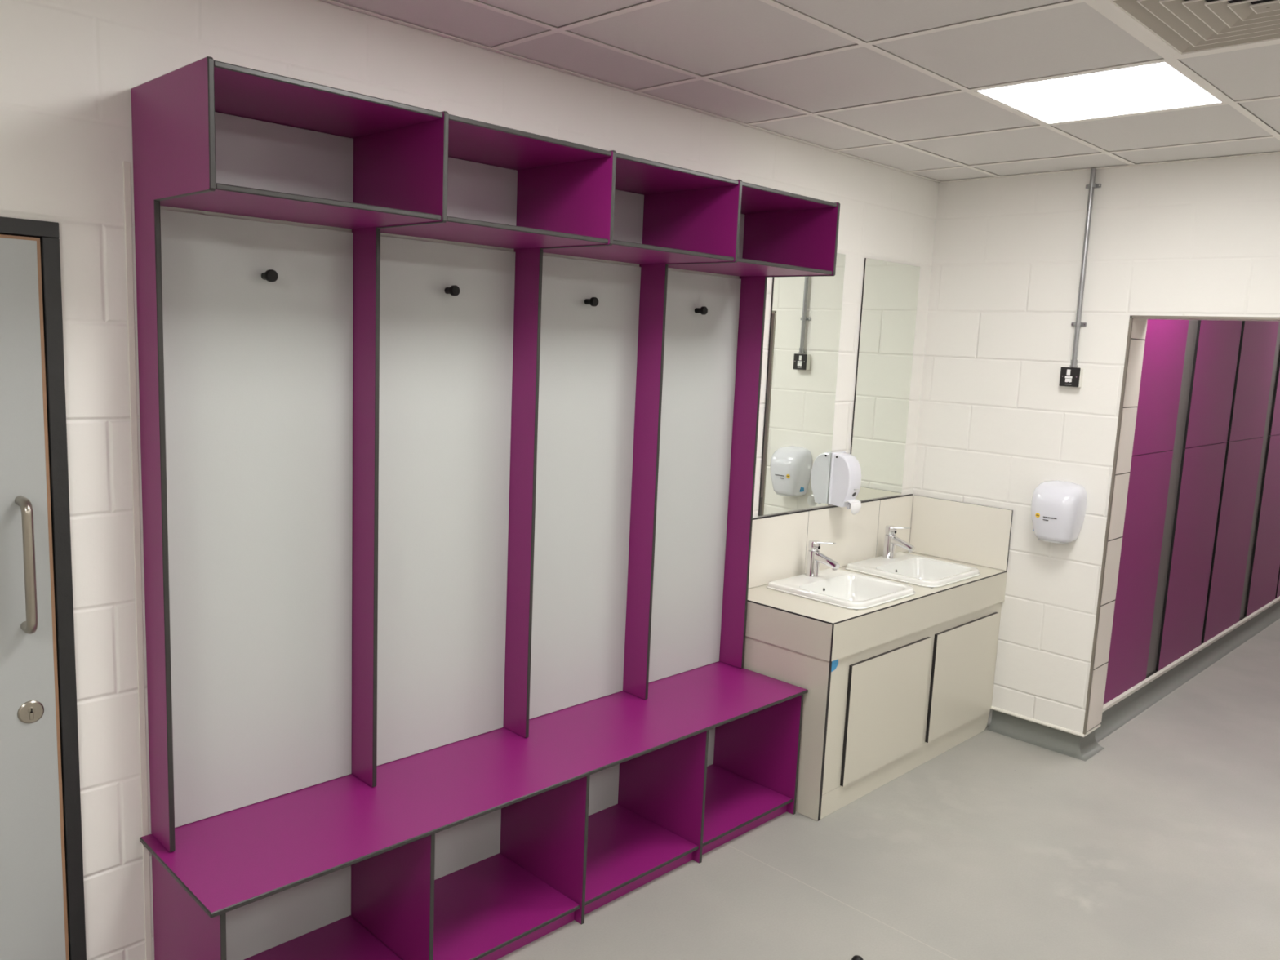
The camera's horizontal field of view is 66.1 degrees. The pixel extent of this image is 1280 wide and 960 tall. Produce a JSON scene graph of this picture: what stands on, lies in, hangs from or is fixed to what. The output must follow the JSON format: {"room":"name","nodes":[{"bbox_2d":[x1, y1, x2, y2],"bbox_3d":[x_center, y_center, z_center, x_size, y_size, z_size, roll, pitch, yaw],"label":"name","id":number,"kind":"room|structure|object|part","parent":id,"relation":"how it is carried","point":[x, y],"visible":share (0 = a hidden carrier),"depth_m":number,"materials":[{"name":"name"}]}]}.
{"room":"changing room","nodes":[
{"label":"changing room","id":0,"kind":"room"},
{"bbox_2d":[0,0,938,959],"bbox_3d":[-1.166,0.026,2.582,0.200,2.750,7.120,10,11,44],"label":"wall","id":1,"kind":"structure","parent":0,"point":[69,69],"depth_m":2.42,"materials":[{"name":"white"}]},
{"bbox_2d":[0,216,86,959],"bbox_3d":[-1.700,0.454,2.008,0.191,2.016,0.968,10,11,44],"label":"door","id":2,"kind":"structure","parent":1,"relation":"in","point":[42,904],"depth_m":2.26,"materials":[{"name":"grey paint"}]},
{"bbox_3d":[-1.373,0.194,2.204,0.067,0.312,0.022,10,11,44],"label":"handle","id":3,"kind":"part","parent":2,"relation":"part of","materials":[{"name":"silver metal"}]},
{"bbox_2d":[123,161,152,959],"bbox_3d":[-1.232,0.289,2.418,0.004,2.070,0.015,10,11,44],"label":"trim","id":4,"kind":"structure","parent":1,"relation":"attached to","point":[126,166],"depth_m":2.40,"materials":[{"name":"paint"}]},
{"bbox_2d":[319,0,1279,182],"bbox_3d":[0.766,-0.909,0.631,5.000,0.022,7.020,10,11,44],"label":"trim","id":5,"kind":"structure","parent":1,"relation":"attached to","point":[336,3],"depth_m":3.47,"materials":[{"name":"white"}]},
{"bbox_2d":[758,253,845,515],"bbox_3d":[0.704,-0.423,4.252,0.008,1.126,0.504,10,11,44],"label":"wall mirror","id":6,"kind":"object","parent":1,"relation":"attached to","point":[805,325],"visible":0.79,"depth_m":4.25,"materials":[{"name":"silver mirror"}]},
{"bbox_2d":[748,493,913,588],"bbox_3d":[0.876,0.270,4.555,0.011,0.298,1.462,10,11,44],"label":"backsplash","id":7,"kind":"structure","parent":1,"relation":"attached to","point":[779,542],"depth_m":4.51,"materials":[{"name":"white laminate"}]},
{"bbox_3d":[0.553,0.303,4.232,0.011,0.294,0.544,10,11,44],"label":"splash panel","id":8,"kind":"part","parent":7,"relation":"part of","materials":[{"name":"white"}]},
{"bbox_3d":[0.956,0.264,4.636,0.011,0.294,0.598,10,11,44],"label":"splash panel","id":9,"kind":"part","parent":7,"relation":"part of","materials":[{"name":"white"}]},
{"bbox_3d":[1.280,0.233,4.960,0.011,0.294,0.316,10,11,44],"label":"splash panel","id":10,"kind":"part","parent":7,"relation":"part of","materials":[{"name":"white laminate"}]},
{"bbox_2d":[827,451,861,514],"bbox_3d":[0.944,0.015,4.483,0.124,0.274,0.104,10,11,44],"label":"soap dispenser","id":11,"kind":"object","parent":1,"relation":"attached to","point":[845,480],"visible":1,"depth_m":4.46,"materials":[{"name":"white plastic"}]},
{"bbox_3d":[0.905,-0.011,4.519,0.013,0.238,0.104,10,11,44],"label":"plate","id":12,"kind":"part","parent":11,"relation":"part of","materials":[{"name":"white plastic"}]},
{"bbox_3d":[0.956,0.120,4.481,0.078,0.067,0.086,10,11,44],"label":"push lever","id":13,"kind":"part","parent":11,"relation":"part of","materials":[{"name":"white plastic"}]},
{"bbox_2d":[850,257,919,500],"bbox_3d":[1.170,-0.468,4.719,0.008,1.126,0.488,10,11,44],"label":"wall mirror","id":14,"kind":"object","parent":1,"relation":"attached to","point":[890,291],"visible":0.86,"depth_m":4.71,"materials":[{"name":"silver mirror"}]},
{"bbox_2d":[332,0,1279,181],"bbox_3d":[2.453,-1.133,2.381,5.300,0.120,12.100,10,11,44],"label":"ceiling","id":15,"kind":"structure","parent":0,"point":[892,83],"depth_m":2.92,"materials":[{"name":"tile"}]},
{"bbox_2d":[973,61,1226,124],"bbox_3d":[1.470,-1.240,3.143,0.576,0.030,0.576,10,11,44],"label":"recessed light","id":16,"kind":"object","parent":15,"relation":"in","point":[1160,86],"visible":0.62,"depth_m":3.12,"materials":[{"name":"white plastic"}]},
{"bbox_2d":[1094,0,1279,57],"bbox_3d":[1.472,-1.132,2.301,0.575,0.058,0.575,10,11,44],"label":"ceiling vent","id":17,"kind":"object","parent":15,"relation":"in","point":[1180,28],"visible":1,"depth_m":2.43,"materials":[{"name":"white"}]},
{"bbox_3d":[1.471,-1.113,2.304,0.437,0.014,0.437,10,11,44],"label":"louvre blade","id":18,"kind":"part","parent":17,"relation":"part of","materials":[{"name":"beige plastic"}]},
{"bbox_3d":[1.471,-1.113,2.304,0.362,0.014,0.362,10,11,44],"label":"louvre blade","id":19,"kind":"part","parent":17,"relation":"part of","materials":[{"name":"beige"}]},
{"bbox_3d":[1.473,-1.158,2.297,0.540,0.006,0.540,10,11,44],"label":"plate","id":20,"kind":"part","parent":17,"relation":"part of","materials":[{"name":"grey"}]},
{"bbox_3d":[1.471,-1.113,2.304,0.287,0.014,0.287,10,11,44],"label":"louvre blade","id":21,"kind":"part","parent":17,"relation":"part of","materials":[{"name":"beige"}]},
{"bbox_3d":[1.471,-1.113,2.304,0.211,0.014,0.211,10,11,44],"label":"louvre blade","id":22,"kind":"part","parent":17,"relation":"part of","materials":[{"name":"beige"}]},
{"bbox_3d":[1.471,-1.113,2.304,0.136,0.014,0.136,10,11,44],"label":"louvre blade","id":23,"kind":"part","parent":17,"relation":"part of","materials":[{"name":"beige plastic"}]},
{"bbox_3d":[1.470,-1.108,2.304,0.061,0.004,0.061,10,11,44],"label":"louvre blade","id":24,"kind":"part","parent":17,"relation":"part of","materials":[{"name":"beige"}]},
{"bbox_2d":[497,618,1279,959],"bbox_3d":[2.332,1.596,2.767,5.300,0.100,12.100,10,11,44],"label":"floor","id":25,"kind":"structure","parent":0,"point":[1163,843],"depth_m":3.54,"materials":[{"name":"grey plastic"}]},
{"bbox_2d":[130,56,839,959],"bbox_3d":[-0.281,0.208,3.051,0.446,2.336,2.273,10,11,44],"label":"coat rack","id":26,"kind":"object","parent":25,"relation":"on","point":[446,548],"visible":1,"depth_m":2.89,"materials":[{"name":"purple laminate"}]},
{"bbox_3d":[-1.050,0.030,2.239,0.440,1.823,0.013,10,11,44],"label":"upright panel","id":27,"kind":"part","parent":26,"relation":"part of","materials":[{"name":"purple laminate"}]},
{"bbox_3d":[-1.010,0.113,2.603,0.012,1.556,0.539,10,11,44],"label":"panel","id":28,"kind":"part","parent":26,"relation":"part of","materials":[{"name":"grey laminate"}]},
{"bbox_3d":[-0.970,-0.790,2.474,0.012,0.222,0.541,10,11,44],"label":"panel","id":29,"kind":"part","parent":26,"relation":"part of","materials":[{"name":"grey laminate"}]},
{"bbox_3d":[-1.055,1.113,2.744,0.012,0.433,0.541,10,11,44],"label":"panel","id":30,"kind":"part","parent":26,"relation":"part of","materials":[{"name":"grey laminate"}]},
{"bbox_2d":[160,182,440,228],"bbox_3d":[-0.826,-0.645,2.344,0.436,0.013,0.543,10,11,44],"label":"box shelf","id":31,"kind":"object","parent":26,"relation":"attached to","point":[217,197],"depth_m":2.29,"materials":[{"name":"purple laminate"}]},
{"bbox_2d":[244,915,401,959],"bbox_3d":[-0.919,1.361,2.632,0.424,0.013,0.543,10,11,44],"label":"shoe shelf","id":32,"kind":"object","parent":26,"relation":"attached to","point":[339,937],"depth_m":2.81,"materials":[{"name":"purple laminate"}]},
{"bbox_3d":[-0.657,-0.008,2.632,0.440,1.823,0.013,10,11,44],"label":"upright panel","id":33,"kind":"part","parent":26,"relation":"part of","materials":[{"name":"purple laminate"}]},
{"bbox_3d":[-0.617,0.075,2.996,0.012,1.556,0.539,10,11,44],"label":"panel","id":34,"kind":"part","parent":26,"relation":"part of","materials":[{"name":"grey laminate"}]},
{"bbox_3d":[-0.662,1.074,3.137,0.012,0.433,0.541,10,11,44],"label":"panel","id":35,"kind":"part","parent":26,"relation":"part of","materials":[{"name":"grey laminate"}]},
{"bbox_3d":[-0.310,0.863,3.144,0.446,0.013,2.273,10,11,44],"label":"bench seat","id":36,"kind":"part","parent":26,"relation":"part of","materials":[{"name":"purple laminate"}]},
{"bbox_3d":[-0.578,-0.829,2.867,0.012,0.222,0.541,10,11,44],"label":"panel","id":37,"kind":"part","parent":26,"relation":"part of","materials":[{"name":"grey laminate"}]},
{"bbox_2d":[380,216,608,248],"bbox_3d":[-0.433,-0.683,2.737,0.436,0.013,0.543,10,11,44],"label":"box shelf","id":38,"kind":"object","parent":26,"relation":"attached to","point":[451,228],"depth_m":2.71,"materials":[{"name":"purple laminate"}]},
{"bbox_2d":[433,853,580,959],"bbox_3d":[-0.527,1.323,3.025,0.424,0.013,0.543,10,11,44],"label":"shoe shelf","id":39,"kind":"object","parent":26,"relation":"attached to","point":[484,904],"depth_m":3.05,"materials":[{"name":"purple laminate"}]},
{"bbox_3d":[-0.265,-0.046,3.025,0.440,1.823,0.013,10,11,44],"label":"upright panel","id":40,"kind":"part","parent":26,"relation":"part of","materials":[{"name":"purple laminate"}]},
{"bbox_3d":[-0.225,0.037,3.389,0.012,1.556,0.539,10,11,44],"label":"panel","id":41,"kind":"part","parent":26,"relation":"part of","materials":[{"name":"grey laminate"}]},
{"bbox_3d":[-0.270,1.036,3.530,0.012,0.433,0.541,10,11,44],"label":"panel","id":42,"kind":"part","parent":26,"relation":"part of","materials":[{"name":"grey laminate"}]},
{"bbox_3d":[-0.185,-0.867,3.260,0.012,0.222,0.541,10,11,44],"label":"panel","id":43,"kind":"part","parent":26,"relation":"part of","materials":[{"name":"grey laminate"}]},
{"bbox_2d":[542,240,733,264],"bbox_3d":[-0.041,-0.721,3.130,0.436,0.013,0.543,10,11,44],"label":"box shelf","id":44,"kind":"object","parent":26,"relation":"attached to","point":[615,250],"depth_m":3.11,"materials":[{"name":"purple laminate"}]},
{"bbox_2d":[584,804,698,906],"bbox_3d":[-0.134,1.284,3.418,0.424,0.013,0.543,10,11,44],"label":"shoe shelf","id":45,"kind":"object","parent":26,"relation":"attached to","point":[625,844],"depth_m":3.44,"materials":[{"name":"purple laminate"}]},
{"bbox_3d":[0.128,-0.085,3.418,0.440,1.823,0.013,10,11,44],"label":"upright panel","id":46,"kind":"part","parent":26,"relation":"part of","materials":[{"name":"purple laminate"}]},
{"bbox_3d":[0.168,-0.001,3.782,0.012,1.556,0.539,10,11,44],"label":"panel","id":47,"kind":"part","parent":26,"relation":"part of","materials":[{"name":"grey laminate"}]},
{"bbox_3d":[0.123,0.998,3.922,0.012,0.433,0.541,10,11,44],"label":"panel","id":48,"kind":"part","parent":26,"relation":"part of","materials":[{"name":"grey laminate"}]},
{"bbox_3d":[0.207,-0.905,3.653,0.012,0.222,0.541,10,11,44],"label":"panel","id":49,"kind":"part","parent":26,"relation":"part of","materials":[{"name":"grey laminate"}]},
{"bbox_2d":[702,764,792,846],"bbox_3d":[0.259,1.246,3.811,0.424,0.013,0.543,10,11,44],"label":"shoe shelf","id":50,"kind":"object","parent":26,"relation":"attached to","point":[735,798],"depth_m":3.83,"materials":[{"name":"purple laminate"}]},
{"bbox_2d":[667,257,831,276],"bbox_3d":[0.352,-0.759,3.523,0.436,0.013,0.543,10,11,44],"label":"box shelf","id":51,"kind":"object","parent":26,"relation":"attached to","point":[740,267],"depth_m":3.50,"materials":[{"name":"purple laminate"}]},
{"bbox_3d":[0.521,-0.123,3.811,0.440,1.823,0.013,10,11,44],"label":"upright panel","id":52,"kind":"part","parent":26,"relation":"part of","materials":[{"name":"purple laminate"}]},
{"bbox_2d":[851,955,862,959],"bbox_3d":[0.651,1.436,2.943,0.036,0.020,0.036,10,11,44],"label":"stopper","id":53,"kind":"object","parent":25,"relation":"on","point":[855,957],"visible":1,"depth_m":2.94,"materials":[{"name":"black plastic"}]},
{"bbox_2d":[743,551,1007,821],"bbox_3d":[1.041,0.846,4.452,0.537,0.796,1.479,10,11,44],"label":"vanity unit","id":54,"kind":"object","parent":25,"relation":"on","point":[912,681],"visible":0.82,"depth_m":4.02,"materials":[{"name":"beige laminate"}]},
{"bbox_3d":[0.524,0.969,3.958,0.524,0.645,0.017,10,11,44],"label":"panel","id":55,"kind":"part","parent":54,"relation":"part of","materials":[{"name":"beige laminate"}]},
{"bbox_2d":[831,659,838,671],"bbox_3d":[0.744,0.708,3.758,0.001,0.044,0.045,10,11,44],"label":"scrap","id":56,"kind":"object","parent":54,"relation":"attached to","point":[834,664],"visible":1,"depth_m":3.75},
{"bbox_2d":[747,551,1007,624],"bbox_3d":[1.057,0.459,4.399,0.533,0.013,1.478,10,11,44],"label":"countertop","id":57,"kind":"structure","parent":54,"relation":"on","point":[762,595],"depth_m":4.00,"materials":[{"name":"beige laminate"}]},
{"bbox_2d":[805,539,839,577],"bbox_3d":[0.798,0.346,4.296,0.156,0.165,0.058,10,11,44],"label":"mixer tap","id":58,"kind":"object","parent":57,"relation":"on","point":[815,557],"visible":1,"depth_m":4.30,"materials":[{"name":"silver metal"}]},
{"bbox_3d":[0.808,0.346,4.287,0.130,0.058,0.042,10,11,44],"label":"spout","id":59,"kind":"part","parent":58,"relation":"part of","materials":[{"name":"silver metal"}]},
{"bbox_2d":[766,568,915,610],"bbox_3d":[0.866,0.515,4.209,0.462,0.140,0.497,10,11,44],"label":"washbasin","id":60,"kind":"object","parent":57,"relation":"in","point":[846,589],"visible":0.77,"depth_m":4.26,"materials":[{"name":"white ceramic"}]},
{"bbox_2d":[882,524,915,559],"bbox_3d":[1.250,0.302,4.747,0.156,0.165,0.058,10,11,44],"label":"mixer tap","id":61,"kind":"object","parent":57,"relation":"on","point":[891,540],"visible":1,"depth_m":4.75,"materials":[{"name":"silver metal"}]},
{"bbox_3d":[1.259,0.303,4.738,0.130,0.058,0.042,10,11,44],"label":"spout","id":62,"kind":"part","parent":61,"relation":"part of","materials":[{"name":"silver metal"}]},
{"bbox_2d":[844,551,980,588],"bbox_3d":[1.289,0.474,4.633,0.462,0.140,0.497,10,11,44],"label":"washbasin","id":63,"kind":"object","parent":57,"relation":"in","point":[912,569],"visible":0.8,"depth_m":4.69,"materials":[{"name":"white ceramic"}]},
{"bbox_3d":[1.027,0.946,4.080,0.014,0.495,0.616,10,11,44],"label":"door","id":64,"kind":"part","parent":54,"relation":"part of","materials":[{"name":"beige laminate"}]},
{"bbox_3d":[1.224,0.903,4.293,0.013,0.546,1.452,10,11,44],"label":"panel","id":65,"kind":"part","parent":54,"relation":"part of","materials":[{"name":"beige laminate"}]},
{"bbox_3d":[1.494,0.901,4.548,0.014,0.495,0.597,10,11,44],"label":"door","id":66,"kind":"part","parent":54,"relation":"part of","materials":[{"name":"beige laminate"}]},
{"bbox_2d":[909,153,1279,734],"bbox_3d":[3.183,0.101,3.428,5.200,2.752,0.202,10,11,44],"label":"wall","id":67,"kind":"structure","parent":0,"point":[1199,239],"depth_m":4.52,"materials":[{"name":"cream painted concrete blockwork"}]},
{"bbox_2d":[909,494,1013,570],"bbox_3d":[1.585,0.256,4.891,0.521,0.294,0.011,10,11,44],"label":"backsplash","id":68,"kind":"structure","parent":67,"relation":"attached to","point":[961,531],"depth_m":4.87,"materials":[{"name":"white laminate"}]},
{"bbox_2d":[986,709,1104,761],"bbox_3d":[1.953,1.198,4.739,0.476,0.099,0.236,10,11,44],"label":"baseboard","id":69,"kind":"structure","parent":67,"relation":"attached to","point":[1083,748],"depth_m":4.67,"materials":[{"name":"grey plastic"}]},
{"bbox_2d":[991,706,1101,737],"bbox_3d":[1.956,1.141,4.751,0.448,0.014,0.208,10,11,44],"label":"trim","id":70,"kind":"structure","parent":67,"relation":"attached to","point":[998,709],"depth_m":4.66,"materials":[{"name":"white plastic"}]},
{"bbox_2d":[1031,480,1087,543],"bbox_3d":[1.891,0.145,4.483,0.220,0.272,0.140,10,11,44],"label":"dryer","id":71,"kind":"object","parent":67,"relation":"attached to","point":[1058,508],"visible":1,"depth_m":4.43,"materials":[{"name":"white plastic"}]},
{"bbox_2d":[1038,537,1071,543],"bbox_3d":[1.893,0.273,4.509,0.136,0.010,0.096,10,11,44],"label":"outlet","id":72,"kind":"object","parent":71,"relation":"attached to","point":[1059,540],"depth_m":4.45,"materials":[{"name":"grey plastic"}]},
{"bbox_2d":[1059,366,1083,386],"bbox_3d":[1.944,-0.464,4.438,0.087,0.087,0.046,10,11,44],"label":"switch","id":73,"kind":"object","parent":67,"relation":"attached to","point":[1069,376],"visible":1,"depth_m":4.42,"materials":[{"name":"black plastic"}]},
{"bbox_2d":[1069,168,1101,367],"bbox_3d":[1.970,-0.936,4.371,0.065,0.865,0.038,10,11,44],"label":"conduit","id":74,"kind":"object","parent":67,"relation":"attached to","point":[1091,185],"visible":1,"depth_m":4.36,"materials":[{"name":"metal"}]},
{"bbox_2d":[1069,360,1077,367],"bbox_3d":[1.952,-0.524,4.426,0.033,0.033,0.033,10,11,44],"label":"connector","id":75,"kind":"object","parent":74,"relation":"attached to","point":[1073,362],"depth_m":4.41,"materials":[{"name":"metal"}]},
{"bbox_3d":[2.506,0.304,3.991,1.188,1.904,0.014,10,11,44],"label":"edge trim","id":76,"kind":"part","parent":67,"relation":"part of","materials":[{"name":"silver metal"}]},
{"bbox_2d":[1106,320,1279,702],"bbox_3d":[3.766,-0.276,6.268,0.187,2.750,4.680,10,11,44],"label":"frame","id":77,"kind":"structure","parent":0,"point":[1193,324],"depth_m":5.33,"materials":[{"name":"grey"}]},
{"bbox_2d":[1103,319,1189,704],"bbox_3d":[2.484,-0.141,4.843,0.012,2.511,0.841,10,11,44],"label":"panel","id":78,"kind":"object","parent":77,"relation":"attached to","point":[1165,344],"visible":0.54,"depth_m":4.95,"materials":[{"name":"purple laminate"}]},
{"bbox_2d":[1094,600,1279,742],"bbox_3d":[3.802,1.051,6.361,0.054,0.099,4.680,10,11,44],"label":"baseboard","id":79,"kind":"structure","parent":77,"relation":"attached to","point":[1113,718],"depth_m":5.71,"materials":[{"name":"grey plastic"}]},
{"bbox_2d":[1102,596,1279,711],"bbox_3d":[3.789,0.986,6.367,0.011,0.028,4.680,10,11,44],"label":"trim","id":80,"kind":"structure","parent":77,"relation":"attached to","point":[1169,667],"depth_m":5.73,"materials":[{"name":"white"}]},
{"bbox_2d":[1155,320,1242,671],"bbox_3d":[3.197,-0.211,5.556,0.012,2.511,0.780,10,11,44],"label":"panel","id":81,"kind":"object","parent":77,"relation":"attached to","point":[1217,342],"visible":0.82,"depth_m":5.55,"materials":[{"name":"purple laminate"}]},
{"bbox_2d":[1201,320,1279,643],"bbox_3d":[3.791,-0.268,6.151,0.012,2.511,0.790,10,11,44],"label":"panel","id":82,"kind":"object","parent":77,"relation":"attached to","point":[1258,340],"visible":0.88,"depth_m":6.14,"materials":[{"name":"purple laminate"}]},
{"bbox_2d":[1244,352,1279,616],"bbox_3d":[4.475,-0.335,6.836,0.012,2.511,0.790,10,11,44],"label":"panel","id":83,"kind":"object","parent":77,"relation":"attached to","point":[1265,561],"visible":1,"depth_m":6.79,"materials":[{"name":"purple laminate"}]},
{"bbox_2d":[1275,566,1279,598],"bbox_3d":[5.057,-0.391,7.418,0.012,2.511,0.780,10,11,44],"label":"panel","id":84,"kind":"object","parent":77,"relation":"attached to","point":[1277,591],"visible":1,"depth_m":7.31,"materials":[{"name":"purple laminate"}]}
]}

